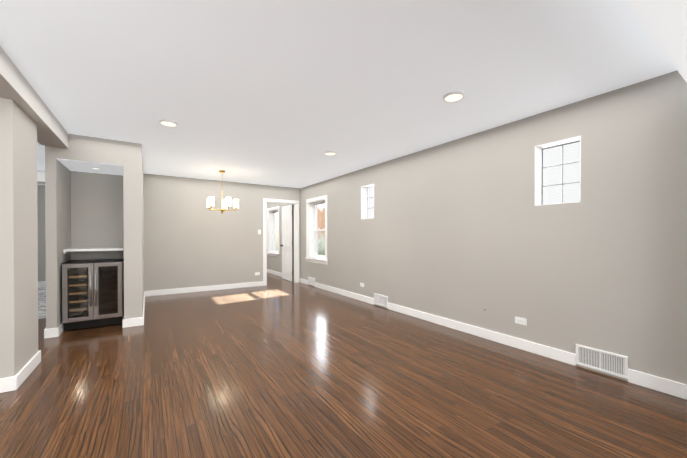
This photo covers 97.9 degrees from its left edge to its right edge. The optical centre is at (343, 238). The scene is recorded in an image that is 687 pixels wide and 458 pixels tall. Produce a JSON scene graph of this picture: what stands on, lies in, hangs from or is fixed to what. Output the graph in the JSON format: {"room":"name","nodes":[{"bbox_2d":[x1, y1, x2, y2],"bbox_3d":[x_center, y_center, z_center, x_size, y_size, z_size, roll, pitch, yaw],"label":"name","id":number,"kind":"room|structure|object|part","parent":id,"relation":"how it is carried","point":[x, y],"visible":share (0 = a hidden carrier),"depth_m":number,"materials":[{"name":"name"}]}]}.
{"room":"empty living room","nodes":[
{"label":"empty living room","id":0,"kind":"room"},
{"bbox_2d":[37,185,45,280],"bbox_3d":[-7.428,-0.066,7.227,4.150,2.440,0.120,0,0,-33],"label":"wall","id":1,"kind":"structure","parent":0,"point":[41,234],"depth_m":7.24,"materials":[{"name":"beige paint"}]},
{"bbox_2d":[37,170,44,183],"bbox_3d":[-6.412,-1.169,5.393,3.850,0.210,0.350,0,0,-33],"label":"trim","id":2,"kind":"structure","parent":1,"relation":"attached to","point":[40,176],"depth_m":5.64,"materials":[{"name":"white paint"}]},
{"bbox_2d":[38,285,45,318],"bbox_3d":[-6.300,1.162,5.511,4.150,0.006,4.000,0,0,-33],"label":"floor","id":3,"kind":"structure","parent":0,"point":[41,301],"depth_m":5.43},
{"bbox_2d":[144,174,299,290],"bbox_3d":[-2.623,-0.064,6.869,3.500,2.440,0.120,0,0,-33],"label":"wall","id":4,"kind":"structure","parent":0,"point":[191,239],"depth_m":6.50,"materials":[{"name":"beige paint"}]},
{"bbox_2d":[263,198,298,285],"bbox_3d":[-1.586,0.095,7.549,0.950,2.115,0.156,0,0,-33],"label":"door frame","id":5,"kind":"structure","parent":4,"relation":"attached to","point":[296,235],"depth_m":7.57,"materials":[{"name":"white paint"}]},
{"bbox_2d":[280,205,293,281],"bbox_3d":[-1.519,0.130,8.136,0.177,2.020,0.796,0,0,-32],"label":"door leaf","id":6,"kind":"structure","parent":4,"relation":"in","point":[287,245],"depth_m":8.05,"materials":[{"name":"white paint"}]},
{"bbox_2d":[0,0,676,187],"bbox_3d":[-2.564,-1.299,3.100,8.020,0.080,15.140,0,0,-33],"label":"ceiling","id":7,"kind":"structure","parent":0,"point":[284,93],"depth_m":2.24,"materials":[{"name":"white paint"}]},
{"bbox_2d":[0,46,67,147],"bbox_3d":[-1.892,-1.157,1.210,0.235,0.180,5.600,0,0,-33],"label":"beam","id":8,"kind":"structure","parent":7,"relation":"attached to","point":[16,87],"depth_m":2.49,"materials":[{"name":"paint"}]},
{"bbox_2d":[159,119,177,126],"bbox_3d":[-1.903,-1.249,3.258,0.176,0.023,0.176,0,0,-33],"label":"recessed light","id":9,"kind":"object","parent":7,"relation":"in","point":[168,123],"visible":1,"depth_m":3.24,"materials":[{"name":"white glass"}]},
{"bbox_2d":[207,170,238,213],"bbox_3d":[-2.281,-0.865,5.672,0.561,0.821,0.574,0,0,-33],"label":"chandelier","id":10,"kind":"object","parent":7,"relation":"hanging from","point":[226,203],"visible":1,"depth_m":5.65,"materials":[{"name":"gold"}]},
{"bbox_2d":[324,151,335,155],"bbox_3d":[-0.195,-1.256,4.447,0.176,0.023,0.176,0,0,-33],"label":"recessed light","id":11,"kind":"object","parent":7,"relation":"in","point":[330,153],"visible":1,"depth_m":4.42,"materials":[{"name":"white glass"}]},
{"bbox_2d":[443,91,464,102],"bbox_3d":[0.974,-1.245,2.643,0.176,0.023,0.176,0,0,-33],"label":"recessed light","id":12,"kind":"object","parent":7,"relation":"in","point":[454,96],"visible":1,"depth_m":2.61,"materials":[{"name":"white glass"}]},
{"bbox_2d":[625,0,686,82],"bbox_3d":[1.146,-1.113,0.539,4.115,0.260,1.150,0,0,-33],"label":"cross beam","id":13,"kind":"structure","parent":7,"relation":"attached to","point":[664,22],"depth_m":1.39,"materials":[{"name":"white paint"}]},
{"bbox_2d":[0,273,686,457],"bbox_3d":[-2.564,1.221,3.116,8.020,0.080,15.140,0,0,-33],"label":"floor","id":14,"kind":"structure","parent":0,"point":[276,366],"depth_m":2.28,"materials":[{"name":"brown wood"}]},
{"bbox_2d":[0,98,37,378],"bbox_3d":[-2.802,0.054,2.541,0.160,2.260,0.610,0,0,-33],"label":"wall","id":15,"kind":"structure","parent":14,"relation":"on","point":[18,255],"depth_m":2.40,"materials":[{"name":"beige paint"}]},
{"bbox_2d":[62,258,123,330],"bbox_3d":[-3.365,0.742,4.077,0.600,0.865,0.650,0,0,-33],"label":"wine fridge","id":16,"kind":"object","parent":14,"relation":"on","point":[92,292],"visible":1,"depth_m":3.85,"materials":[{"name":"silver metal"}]},
{"bbox_2d":[45,134,143,328],"bbox_3d":[-4.912,-0.061,6.531,0.940,2.440,6.600,0,0,-33],"label":"wall block","id":17,"kind":"object","parent":14,"relation":"on","point":[89,210],"visible":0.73,"depth_m":3.98,"materials":[{"name":"beige paint"}]},
{"bbox_2d":[56,158,122,175],"bbox_3d":[-3.371,-0.951,4.075,0.643,0.008,0.787,0,0,-33],"label":"ceiling","id":18,"kind":"structure","parent":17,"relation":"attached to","point":[86,166],"depth_m":4.02,"materials":[{"name":"white paint"}]},
{"bbox_2d":[63,247,123,253],"bbox_3d":[-3.455,0.170,4.211,0.641,0.057,0.479,0,0,-33],"label":"niche shelf","id":19,"kind":"object","parent":17,"relation":"attached to","point":[69,250],"visible":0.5,"depth_m":4.07,"materials":[{"name":"white paint"}]},
{"bbox_2d":[267,71,686,383],"bbox_3d":[0.687,-0.053,5.235,0.250,2.440,15.140,0,0,-33],"label":"wall","id":20,"kind":"structure","parent":0,"point":[465,230],"depth_m":3.01,"materials":[{"name":"beige paint"}]},
{"bbox_2d":[267,206,279,256],"bbox_3d":[-2.133,-0.200,9.502,0.295,1.540,1.110,0,0,-33],"label":"window","id":21,"kind":"structure","parent":20,"relation":"in","point":[270,227],"depth_m":9.84,"materials":[{"name":"white paint"}]},
{"bbox_3d":[-2.093,-0.218,9.528,0.080,1.315,0.890,0,0,-33],"label":"window sash in the next room","id":22,"kind":"part","parent":21,"relation":"part of","materials":[{"name":"white wood"}]},
{"bbox_2d":[308,277,314,285],"bbox_3d":[-0.775,1.042,7.237,0.012,0.185,0.360,0,0,-33],"label":"air vent","id":23,"kind":"object","parent":20,"relation":"in","point":[311,280],"visible":0.92,"depth_m":7.23,"materials":[{"name":"white metal"}]},
{"bbox_2d":[305,195,327,264],"bbox_3d":[-0.547,-0.185,7.080,0.295,1.540,1.050,0,0,-33],"label":"window","id":24,"kind":"structure","parent":20,"relation":"in","point":[309,257],"depth_m":7.38,"materials":[{"name":"white paint"}]},
{"bbox_3d":[-0.508,-0.203,7.105,0.080,1.315,0.830,0,0,-33],"label":"dining room window sash","id":25,"kind":"part","parent":24,"relation":"part of","materials":[{"name":"white wood"}]},
{"bbox_2d":[0,269,686,399],"bbox_3d":[-3.399,1.118,4.272,7.650,0.110,12.050,0,0,-33],"label":"baseboard","id":26,"kind":"structure","parent":20,"relation":"attached to","point":[646,380],"depth_m":3.42,"materials":[{"name":"white paint"}]},
{"bbox_2d":[361,184,373,218],"bbox_3d":[0.486,-0.649,5.428,0.131,0.610,0.390,0,0,-33],"label":"trim","id":27,"kind":"structure","parent":20,"relation":"attached to","point":[363,202],"depth_m":5.58,"materials":[{"name":"white paint"}]},
{"bbox_2d":[367,186,373,218],"bbox_3d":[0.582,-0.650,5.491,0.100,0.610,0.390,0,0,-33],"label":"window","id":28,"kind":"structure","parent":20,"relation":"in","point":[370,202],"depth_m":5.53,"materials":[{"name":"grey glass"}]},
{"bbox_2d":[374,293,387,306],"bbox_3d":[0.632,1.056,5.087,0.012,0.185,0.360,0,0,-33],"label":"air vent","id":29,"kind":"object","parent":20,"relation":"in","point":[380,300],"visible":0.96,"depth_m":5.08,"materials":[{"name":"white"}]},
{"bbox_2d":[515,316,526,325],"bbox_3d":[1.882,0.880,3.179,0.009,0.072,0.117,0,0,-33],"label":"electrical outlet","id":30,"kind":"object","parent":20,"relation":"attached to","point":[520,320],"visible":1,"depth_m":3.17,"materials":[{"name":"white plastic"}]},
{"bbox_2d":[534,136,580,205],"bbox_3d":[2.117,-0.633,2.934,0.131,0.610,0.390,0,0,-33],"label":"trim","id":31,"kind":"structure","parent":20,"relation":"attached to","point":[538,167],"depth_m":3.06,"materials":[{"name":"white paint"}]},
{"bbox_2d":[541,140,579,204],"bbox_3d":[2.214,-0.634,2.998,0.100,0.610,0.390,0,0,-33],"label":"window","id":32,"kind":"structure","parent":20,"relation":"in","point":[561,173],"depth_m":2.98,"materials":[{"name":"grey glass"}]},
{"bbox_2d":[576,344,627,378],"bbox_3d":[2.247,1.071,2.618,0.012,0.185,0.360,0,0,-33],"label":"air vent","id":33,"kind":"object","parent":20,"relation":"in","point":[604,361],"visible":1,"depth_m":2.60,"materials":[{"name":"white metal"}]},
{"label":"outside","id":34,"kind":"structure","parent":0,"visible":0},
{"bbox_2d":[318,204,324,254],"bbox_3d":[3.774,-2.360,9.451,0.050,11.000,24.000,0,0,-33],"label":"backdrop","id":35,"kind":"structure","parent":34,"point":[321,234],"depth_m":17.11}
]}

